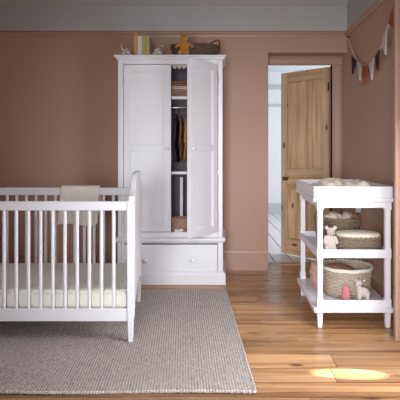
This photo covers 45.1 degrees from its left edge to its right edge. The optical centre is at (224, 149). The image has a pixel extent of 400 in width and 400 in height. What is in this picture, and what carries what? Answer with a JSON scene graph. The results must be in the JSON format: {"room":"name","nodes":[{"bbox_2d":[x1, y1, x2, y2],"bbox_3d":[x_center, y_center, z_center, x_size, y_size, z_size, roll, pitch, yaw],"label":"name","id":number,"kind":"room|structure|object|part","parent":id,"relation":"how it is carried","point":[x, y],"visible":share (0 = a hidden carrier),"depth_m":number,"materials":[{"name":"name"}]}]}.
{"room":"children's room","nodes":[
{"label":"children's room","id":0,"kind":"room"},
{"bbox_2d":[0,6,346,250],"bbox_3d":[-0.775,-0.195,4.835,3.950,2.750,0.230,0,0,0],"label":"wall","id":1,"kind":"structure","parent":0,"point":[59,95],"depth_m":4.72,"materials":[{"name":"pink paint"}]},
{"bbox_2d":[0,251,267,270],"bbox_3d":[-1.164,1.087,4.710,3.173,0.187,0.020,0,0,0],"label":"baseboard","id":2,"kind":"structure","parent":1,"relation":"attached to","point":[235,260],"depth_m":4.70,"materials":[{"name":"pink paint"}]},
{"bbox_2d":[0,31,344,36],"bbox_3d":[-0.790,-1.139,4.705,3.920,0.058,0.030,0,0,0],"label":"trim","id":3,"kind":"structure","parent":1,"relation":"attached to","point":[2,33],"depth_m":4.70,"materials":[{"name":"pink paint"}]},
{"bbox_2d":[0,0,347,5],"bbox_3d":[-0.775,-1.445,4.695,3.950,0.050,0.050,0,0,0],"label":"trim","id":4,"kind":"structure","parent":1,"relation":"attached to","point":[2,2],"depth_m":4.69,"materials":[{"name":"paint"}]},
{"bbox_2d":[268,56,341,258],"bbox_3d":[0.775,0.132,4.993,0.720,2.097,0.094,0,0,0],"label":"door frame","id":5,"kind":"structure","parent":1,"relation":"attached to","point":[331,119],"depth_m":5.03,"materials":[{"name":"pink paint"}]},
{"bbox_2d":[281,67,329,260],"bbox_3d":[0.875,0.148,5.245,0.637,2.036,0.164,0,0,45],"label":"pine door","id":6,"kind":"structure","parent":1,"relation":"in","point":[305,94],"depth_m":5.26,"materials":[{"name":"brown wood"}]},
{"bbox_3d":[0.783,0.715,5.345,0.196,0.550,0.018,0,0,45],"label":"panel","id":7,"kind":"part","parent":6,"relation":"part of","materials":[{"name":"brown wood"}]},
{"bbox_3d":[0.783,-0.275,5.345,0.196,0.960,0.018,0,0,45],"label":"panel","id":8,"kind":"part","parent":6,"relation":"part of","materials":[{"name":"brown wood"}]},
{"bbox_3d":[0.873,1.078,5.247,0.461,0.176,0.036,0,0,45],"label":"rail","id":9,"kind":"part","parent":6,"relation":"part of","materials":[{"name":"brown wood"}]},
{"bbox_3d":[0.873,-0.812,5.247,0.461,0.115,0.036,0,0,45],"label":"rail","id":10,"kind":"part","parent":6,"relation":"part of","materials":[{"name":"brown wood"}]},
{"bbox_3d":[0.873,0.323,5.247,0.461,0.235,0.036,0,0,45],"label":"lock rail","id":11,"kind":"part","parent":6,"relation":"part of","materials":[{"name":"brown wood"}]},
{"bbox_3d":[0.971,0.715,5.157,0.196,0.550,0.018,0,0,45],"label":"panel","id":12,"kind":"part","parent":6,"relation":"part of","materials":[{"name":"brown wood"}]},
{"bbox_3d":[0.971,-0.275,5.157,0.196,0.960,0.018,0,0,45],"label":"panel","id":13,"kind":"part","parent":6,"relation":"part of","materials":[{"name":"brown wood"}]},
{"bbox_2d":[331,65,331,258],"bbox_3d":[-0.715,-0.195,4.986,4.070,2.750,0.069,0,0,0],"label":"doorway","id":14,"kind":"structure","parent":1,"relation":"in","point":[331,65],"depth_m":4.98,"materials":[{"name":"pink paint"}]},
{"bbox_2d":[0,214,399,399],"bbox_3d":[0.688,1.210,4.150,6.877,0.060,10.100,0,0,0],"label":"floor","id":15,"kind":"structure","parent":0,"point":[353,356],"depth_m":2.88,"materials":[{"name":"brown wood"}]},
{"bbox_2d":[0,289,256,394],"bbox_3d":[-0.996,1.171,3.178,2.308,0.019,1.775,0,0,0],"label":"woven rug","id":16,"kind":"object","parent":15,"relation":"on","point":[185,341],"visible":0.77,"depth_m":2.77,"materials":[{"name":"fabric"}]},
{"bbox_2d":[0,171,141,341],"bbox_3d":[-1.240,0.659,3.316,1.379,1.018,0.810,0,0,0],"label":"cot","id":17,"kind":"object","parent":16,"relation":"on","point":[133,206],"visible":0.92,"depth_m":2.92,"materials":[{"name":"white paint"}]},
{"bbox_2d":[0,263,126,307],"bbox_3d":[-1.238,0.920,3.312,1.265,0.116,0.725,0,0,0],"label":"mattress","id":18,"kind":"object","parent":17,"relation":"in","point":[121,268],"visible":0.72,"depth_m":3.05,"materials":[{"name":"white fabric"}]},
{"bbox_3d":[-1.196,0.340,2.931,1.202,0.056,0.028,0,0,0],"label":"rail","id":19,"kind":"part","parent":17,"relation":"part of","materials":[{"name":"white paint"}]},
{"bbox_3d":[-1.195,1.004,2.929,1.202,0.078,0.025,0,0,0],"label":"rail","id":20,"kind":"part","parent":17,"relation":"part of","materials":[{"name":"white paint"}]},
{"bbox_3d":[-1.286,0.318,3.701,1.202,0.057,0.028,0,0,0],"label":"rail","id":21,"kind":"part","parent":17,"relation":"part of","materials":[{"name":"white paint"}]},
{"bbox_2d":[57,185,100,226],"bbox_3d":[-1.123,0.431,3.700,0.324,0.319,0.070,0,0,0],"label":"blanket","id":22,"kind":"object","parent":17,"relation":"on","point":[68,192],"visible":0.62,"depth_m":3.67,"materials":[{"name":"beige fabric"}]},
{"bbox_3d":[-0.576,0.738,2.932,0.046,0.860,0.042,0,0,0],"label":"leg","id":23,"kind":"part","parent":17,"relation":"part of","materials":[{"name":"white paint"}]},
{"bbox_3d":[-0.615,0.589,3.316,0.036,0.877,0.807,0,0,-7],"label":"panel","id":24,"kind":"part","parent":17,"relation":"part of","materials":[{"name":"white paint"}]},
{"bbox_3d":[-0.666,0.729,3.700,0.046,0.878,0.042,0,0,0],"label":"leg","id":25,"kind":"part","parent":17,"relation":"part of","materials":[{"name":"white paint"}]},
{"bbox_2d":[114,55,225,284],"bbox_3d":[-0.482,0.174,4.292,0.985,2.013,0.786,0,0,0],"label":"wardrobe","id":26,"kind":"object","parent":15,"relation":"on","point":[147,108],"visible":0.87,"depth_m":4.23,"materials":[{"name":"white paint"}]},
{"bbox_2d":[119,43,132,54],"bbox_3d":[-0.901,-0.906,4.360,0.127,0.144,0.060,0,0,0],"label":"bookend","id":27,"kind":"object","parent":26,"relation":"on","point":[125,51],"visible":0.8,"depth_m":4.35,"materials":[{"name":"white ceramic"}]},
{"bbox_2d":[134,33,138,54],"bbox_3d":[-0.795,-0.937,4.359,0.026,0.206,0.152,0,0,0],"label":"book","id":28,"kind":"object","parent":26,"relation":"on","point":[136,35],"visible":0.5,"depth_m":4.28,"materials":[{"name":"paper"}]},
{"bbox_2d":[138,36,141,54],"bbox_3d":[-0.760,-0.926,4.359,0.039,0.184,0.152,0,0,0],"label":"book","id":29,"kind":"object","parent":26,"relation":"on","point":[139,37],"visible":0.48,"depth_m":4.28,"materials":[{"name":"paper"}]},
{"bbox_2d":[142,36,145,54],"bbox_3d":[-0.723,-0.926,4.359,0.030,0.185,0.142,0,0,0],"label":"book","id":30,"kind":"object","parent":26,"relation":"on","point":[143,37],"visible":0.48,"depth_m":4.29,"materials":[{"name":"green paper"}]},
{"bbox_3d":[-0.684,-0.015,4.241,0.417,1.472,0.020,0,0,0],"label":"door","id":31,"kind":"part","parent":26,"relation":"part of","materials":[{"name":"white paint"}]},
{"bbox_2d":[146,36,151,54],"bbox_3d":[-0.690,-0.924,4.359,0.030,0.181,0.142,0,0,0],"label":"book","id":32,"kind":"object","parent":26,"relation":"on","point":[148,39],"visible":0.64,"depth_m":4.29,"materials":[{"name":"green paper"}]},
{"bbox_2d":[152,43,165,54],"bbox_3d":[-0.602,-0.906,4.360,0.127,0.144,0.060,0,0,0],"label":"bookend","id":33,"kind":"object","parent":26,"relation":"on","point":[157,51],"visible":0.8,"depth_m":4.35,"materials":[{"name":"white ceramic"}]},
{"bbox_3d":[-0.482,-0.813,4.441,0.985,0.039,0.487,0,0,0],"label":"cornice","id":34,"kind":"part","parent":26,"relation":"part of","materials":[{"name":"white paint"}]},
{"bbox_3d":[-0.482,0.938,4.455,0.929,0.283,0.459,0,0,0],"label":"frame","id":35,"kind":"part","parent":26,"relation":"part of","materials":[{"name":"white paint"}]},
{"bbox_3d":[-0.482,0.792,4.444,0.973,0.050,0.481,0,0,0],"label":"waist moulding","id":36,"kind":"part","parent":26,"relation":"part of","materials":[{"name":"white paint"}]},
{"bbox_3d":[-0.478,0.952,4.404,0.825,0.234,0.352,0,0,0],"label":"drawer","id":37,"kind":"part","parent":26,"relation":"part of","materials":[{"name":"white paint"}]},
{"bbox_2d":[173,109,179,161],"bbox_3d":[-0.447,-0.149,4.450,0.055,0.526,0.329,0,0,0],"label":"garment","id":38,"kind":"object","parent":26,"relation":"hanging from","point":[176,121],"visible":1,"depth_m":4.36,"materials":[{"name":"black fabric"}]},
{"bbox_2d":[171,216,186,231],"bbox_3d":[-0.404,0.667,4.340,0.178,0.124,0.166,0,0,0],"label":"wicker basket","id":39,"kind":"object","parent":26,"relation":"on","point":[177,222],"visible":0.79,"depth_m":4.28,"materials":[{"name":"brown wicker"}]},
{"bbox_2d":[171,90,186,95],"bbox_3d":[-0.400,-0.514,4.490,0.239,0.066,0.259,0,0,0],"label":"folded blanket","id":40,"kind":"object","parent":26,"relation":"on","point":[173,92],"visible":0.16,"depth_m":4.36,"materials":[{"name":"pink fabric"}]},
{"bbox_2d":[171,86,186,89],"bbox_3d":[-0.400,-0.567,4.490,0.239,0.033,0.259,0,0,0],"label":"folded blanket","id":41,"kind":"object","parent":40,"relation":"on","point":[172,87],"visible":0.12,"depth_m":4.36,"materials":[{"name":"beige fabric"}]},
{"bbox_2d":[171,81,186,85],"bbox_3d":[-0.399,-0.608,4.490,0.237,0.043,0.259,0,0,0],"label":"folded blanket","id":42,"kind":"object","parent":41,"relation":"on","point":[173,83],"visible":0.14,"depth_m":4.36,"materials":[{"name":"orange fabric"}]},
{"bbox_2d":[171,170,186,173],"bbox_3d":[-0.482,0.207,4.511,0.871,0.026,0.323,0,0,0],"label":"shelf","id":43,"kind":"object","parent":26,"relation":"attached to","point":[172,171],"depth_m":4.35,"materials":[{"name":"white paint"}]},
{"bbox_2d":[171,96,186,102],"bbox_3d":[-0.482,-0.467,4.481,0.871,0.026,0.383,0,0,0],"label":"shelf","id":44,"kind":"object","parent":26,"relation":"attached to","point":[174,99],"depth_m":4.32,"materials":[{"name":"white paint"}]},
{"bbox_3d":[-0.482,-0.394,4.450,0.871,0.022,0.021,0,0,0],"label":"hanging rail","id":45,"kind":"part","parent":26,"relation":"part of","materials":[{"name":"metal"}]},
{"bbox_3d":[-0.482,0.041,4.679,0.871,1.678,0.012,0,0,0],"label":"panel","id":46,"kind":"part","parent":26,"relation":"part of","materials":[{"name":"paint"}]},
{"bbox_2d":[172,65,186,68],"bbox_3d":[-0.344,-0.738,4.267,0.247,0.036,0.004,0,0,0],"label":"trim","id":47,"kind":"structure","parent":26,"relation":"attached to","point":[173,66],"depth_m":4.26,"materials":[{"name":"fabric"}]},
{"bbox_2d":[179,106,183,158],"bbox_3d":[-0.400,-0.163,4.450,0.038,0.498,0.286,0,0,0],"label":"garment","id":48,"kind":"object","parent":26,"relation":"hanging from","point":[181,128],"visible":0.97,"depth_m":4.37,"materials":[{"name":"brown fabric"}]},
{"bbox_2d":[180,177,182,215],"bbox_3d":[-0.404,0.491,4.460,0.030,0.480,0.029,0,0,0],"label":"paper roll","id":49,"kind":"object","parent":26,"relation":"in","point":[181,178],"visible":0.66,"depth_m":4.45,"materials":[{"name":"white paper"}]},
{"bbox_2d":[175,33,192,54],"bbox_3d":[-0.363,-0.936,4.215,0.134,0.202,0.124,0,0,39],"label":"teddy bear","id":50,"kind":"object","parent":26,"relation":"on","point":[184,45],"visible":1,"depth_m":4.21},
{"bbox_2d":[183,106,186,160],"bbox_3d":[-0.359,-0.154,4.450,0.049,0.516,0.329,0,0,0],"label":"garment","id":51,"kind":"object","parent":26,"relation":"hanging from","point":[185,118],"visible":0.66,"depth_m":4.32,"materials":[{"name":"fabric"}]},
{"bbox_2d":[170,40,220,54],"bbox_3d":[-0.271,-0.921,4.421,0.466,0.170,0.302,0,0,0],"label":"wicker basket","id":52,"kind":"object","parent":26,"relation":"on","point":[198,48],"visible":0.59,"depth_m":4.31,"materials":[{"name":"brown wicker"}]},
{"bbox_3d":[-0.187,-0.015,4.068,0.020,1.472,0.400,0,0,35],"label":"door","id":53,"kind":"part","parent":26,"relation":"part of","materials":[{"name":"white paint"}]},
{"bbox_2d":[268,262,311,264],"bbox_3d":[0.811,1.186,4.980,0.777,0.028,0.100,0,0,0],"label":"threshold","id":54,"kind":"structure","parent":15,"relation":"on","point":[269,263],"depth_m":4.96,"materials":[{"name":"pink paint"}]},
{"bbox_2d":[296,179,393,327],"bbox_3d":[0.850,0.711,3.564,0.535,0.938,0.803,0,0,0],"label":"table","id":55,"kind":"object","parent":15,"relation":"on","point":[376,195],"visible":0.84,"depth_m":3.18,"materials":[{"name":"white paint"}]},
{"bbox_3d":[0.632,0.762,3.900,0.045,0.835,0.045,0,0,0],"label":"leg","id":56,"kind":"part","parent":55,"relation":"part of","materials":[{"name":"white paint"}]},
{"bbox_3d":[0.615,0.693,3.550,0.010,0.046,0.660,0,0,0],"label":"shelf rail","id":57,"kind":"part","parent":55,"relation":"part of","materials":[{"name":"white paint"}]},
{"bbox_3d":[0.857,0.688,3.910,0.414,0.056,0.010,0,0,0],"label":"shelf rail","id":58,"kind":"part","parent":55,"relation":"part of","materials":[{"name":"white paint"}]},
{"bbox_2d":[309,261,316,287],"bbox_3d":[0.690,0.944,3.638,0.096,0.195,0.127,0,0,0],"label":"cloth","id":59,"kind":"object","parent":55,"relation":"on","point":[313,270],"visible":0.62,"depth_m":3.61,"materials":[{"name":"pink fabric"}]},
{"bbox_2d":[306,236,324,248],"bbox_3d":[0.857,0.709,3.546,0.482,0.014,0.718,0,0,0],"label":"shelf","id":60,"kind":"object","parent":55,"relation":"attached to","point":[312,239],"depth_m":3.64,"materials":[{"name":"white paint"}]},
{"bbox_3d":[0.632,0.762,3.200,0.045,0.835,0.045,0,0,0],"label":"leg","id":61,"kind":"part","parent":55,"relation":"part of","materials":[{"name":"white paint"}]},
{"bbox_2d":[323,226,337,248],"bbox_3d":[0.717,0.608,3.261,0.104,0.184,0.082,0,0,0],"label":"plush bear","id":62,"kind":"object","parent":55,"relation":"on","point":[330,241],"visible":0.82,"depth_m":3.25},
{"bbox_2d":[314,212,361,239],"bbox_3d":[0.867,0.590,3.701,0.356,0.218,0.346,0,0,-32],"label":"wicker basket","id":63,"kind":"object","parent":55,"relation":"on","point":[341,224],"visible":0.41,"depth_m":3.56,"materials":[{"name":"brown wicker"}]},
{"bbox_2d":[324,211,341,218],"bbox_3d":[0.822,0.511,3.658,0.146,0.087,0.105,0,0,0],"label":"cloth","id":64,"kind":"object","parent":63,"relation":"in","point":[331,215],"visible":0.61,"depth_m":3.63,"materials":[{"name":"beige fabric"}]},
{"bbox_2d":[341,212,351,218],"bbox_3d":[0.926,0.511,3.678,0.098,0.075,0.104,0,0,0],"label":"cloth","id":65,"kind":"object","parent":63,"relation":"in","point":[345,215],"visible":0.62,"depth_m":3.64,"materials":[{"name":"white fabric"}]},
{"bbox_2d":[351,212,358,218],"bbox_3d":[1.001,0.510,3.698,0.071,0.062,0.103,0,0,0],"label":"cloth","id":66,"kind":"object","parent":63,"relation":"in","point":[354,214],"visible":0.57,"depth_m":3.66,"materials":[{"name":"fabric"}]},
{"bbox_2d":[311,178,370,185],"bbox_3d":[0.830,0.256,3.460,0.431,0.112,0.520,0,0,0],"label":"cloth","id":67,"kind":"object","parent":55,"relation":"on","point":[325,181],"visible":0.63,"depth_m":3.37,"materials":[{"name":"white fabric"}]},
{"bbox_2d":[296,179,393,201],"bbox_3d":[0.849,0.293,3.567,0.533,0.102,0.799,0,0,0],"label":"tray","id":68,"kind":"object","parent":55,"relation":"on","point":[376,192],"depth_m":3.17,"materials":[{"name":"white paint"}]},
{"bbox_2d":[297,278,393,312],"bbox_3d":[0.853,1.059,3.544,0.530,0.031,0.762,0,0,0],"label":"shelf","id":69,"kind":"object","parent":55,"relation":"attached to","point":[310,292],"depth_m":3.18,"materials":[{"name":"white paint"}]},
{"bbox_2d":[342,285,349,299],"bbox_3d":[0.827,0.983,3.280,0.058,0.118,0.046,0,0,0],"label":"toy","id":70,"kind":"object","parent":55,"relation":"on","point":[345,291],"visible":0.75,"depth_m":3.26,"materials":[{"name":"fabric"}]},
{"bbox_2d":[323,259,373,298],"bbox_3d":[0.886,0.936,3.500,0.381,0.208,0.356,0,0,-3],"label":"seagrass basket","id":71,"kind":"object","parent":55,"relation":"on","point":[334,280],"visible":0.79,"depth_m":3.38,"materials":[{"name":"beige wicker"}]},
{"bbox_2d":[325,263,353,269],"bbox_3d":[0.838,0.874,3.498,0.225,0.092,0.202,0,0,0],"label":"blanket","id":72,"kind":"object","parent":71,"relation":"in","point":[342,266],"visible":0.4,"depth_m":3.47,"materials":[{"name":"pink fabric"}]},
{"bbox_3d":[0.857,1.020,3.187,0.414,0.048,0.012,0,0,0],"label":"shelf rail","id":73,"kind":"part","parent":55,"relation":"part of","materials":[{"name":"white paint"}]},
{"bbox_3d":[0.857,0.688,3.183,0.414,0.056,0.008,0,0,0],"label":"shelf rail","id":74,"kind":"part","parent":55,"relation":"part of","materials":[{"name":"white paint"}]},
{"bbox_2d":[334,230,381,248],"bbox_3d":[0.927,0.633,3.360,0.326,0.132,0.227,0,0,0],"label":"lidded basket","id":75,"kind":"object","parent":55,"relation":"on","point":[347,239],"visible":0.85,"depth_m":3.27,"materials":[{"name":"grey wicker"}]},
{"bbox_3d":[0.927,0.586,3.360,0.306,0.037,0.212,0,0,0],"label":"lid","id":76,"kind":"part","parent":75,"relation":"part of","materials":[{"name":"beige fabric"}]},
{"bbox_3d":[1.081,0.762,3.900,0.045,0.835,0.045,0,0,0],"label":"leg","id":77,"kind":"part","parent":55,"relation":"part of","materials":[{"name":"white paint"}]},
{"bbox_2d":[354,279,369,299],"bbox_3d":[0.926,0.958,3.249,0.113,0.166,0.059,0,0,0],"label":"lamb","id":78,"kind":"object","parent":55,"relation":"on","point":[361,291],"visible":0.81,"depth_m":3.23,"materials":[{"name":"white fabric"}]},
{"bbox_3d":[1.081,0.762,3.200,0.045,0.835,0.045,0,0,0],"label":"leg","id":79,"kind":"part","parent":55,"relation":"part of","materials":[{"name":"white paint"}]},
{"bbox_2d":[268,72,287,202],"bbox_3d":[1.000,-0.220,8.900,6.400,2.800,0.100,0,0,0],"label":"wall","id":80,"kind":"structure","parent":0,"point":[274,78],"depth_m":8.85,"materials":[{"name":"white paint"}]},
{"bbox_2d":[268,203,280,213],"bbox_3d":[0.500,1.080,8.835,5.400,0.200,0.030,0,0,0],"label":"baseboard","id":81,"kind":"structure","parent":80,"relation":"attached to","point":[273,208],"depth_m":8.82,"materials":[{"name":"grey paint"}]},
{"bbox_2d":[268,86,280,106],"bbox_3d":[0.500,-0.990,8.825,5.400,0.380,0.050,0,0,0],"label":"trim","id":82,"kind":"structure","parent":80,"relation":"attached to","point":[269,87],"depth_m":8.80,"materials":[{"name":"grey paint"}]},
{"bbox_2d":[268,66,329,71],"bbox_3d":[0.950,-1.480,6.985,6.500,0.080,3.930,0,0,0],"label":"ceiling","id":83,"kind":"structure","parent":0,"point":[270,68],"depth_m":8.48,"materials":[{"name":"white paint"}]},
{"bbox_2d":[342,0,393,288],"bbox_3d":[1.260,-0.195,2.025,0.120,2.750,5.850,0,0,0],"label":"wall","id":84,"kind":"structure","parent":0,"point":[368,108],"depth_m":3.96,"materials":[{"name":"pink paint"}]},
{"bbox_2d":[344,0,386,36],"bbox_3d":[1.185,-1.139,1.910,0.030,0.058,5.620,0,0,0],"label":"trim","id":85,"kind":"structure","parent":84,"relation":"attached to","point":[377,3],"depth_m":4.05,"materials":[{"name":"pink paint"}]},
{"bbox_2d":[340,258,393,318],"bbox_3d":[1.190,1.087,4.060,0.020,0.187,1.720,0,0,0],"label":"baseboard","id":86,"kind":"structure","parent":84,"relation":"attached to","point":[377,284],"depth_m":3.69,"materials":[{"name":"pink paint"}]},
{"bbox_2d":[347,5,393,84],"bbox_3d":[1.178,-0.862,3.859,0.044,0.627,1.474,0,0,0],"label":"bunting","id":87,"kind":"object","parent":84,"relation":"hanging from","point":[363,68],"visible":0.94,"depth_m":3.79,"materials":[{"name":"multicoloured fabric"}]},
{"bbox_3d":[1.172,-0.931,3.859,0.008,0.489,1.473,0,0,0],"label":"cord","id":88,"kind":"part","parent":87,"relation":"part of","materials":[{"name":"fabric"}]},
{"bbox_2d":[394,0,399,339],"bbox_3d":[1.128,-0.045,3.002,0.144,2.450,0.056,0,0,0],"label":"trim","id":89,"kind":"structure","parent":84,"relation":"attached to","point":[396,2],"depth_m":2.98,"materials":[{"name":"pink paint"}]}
]}

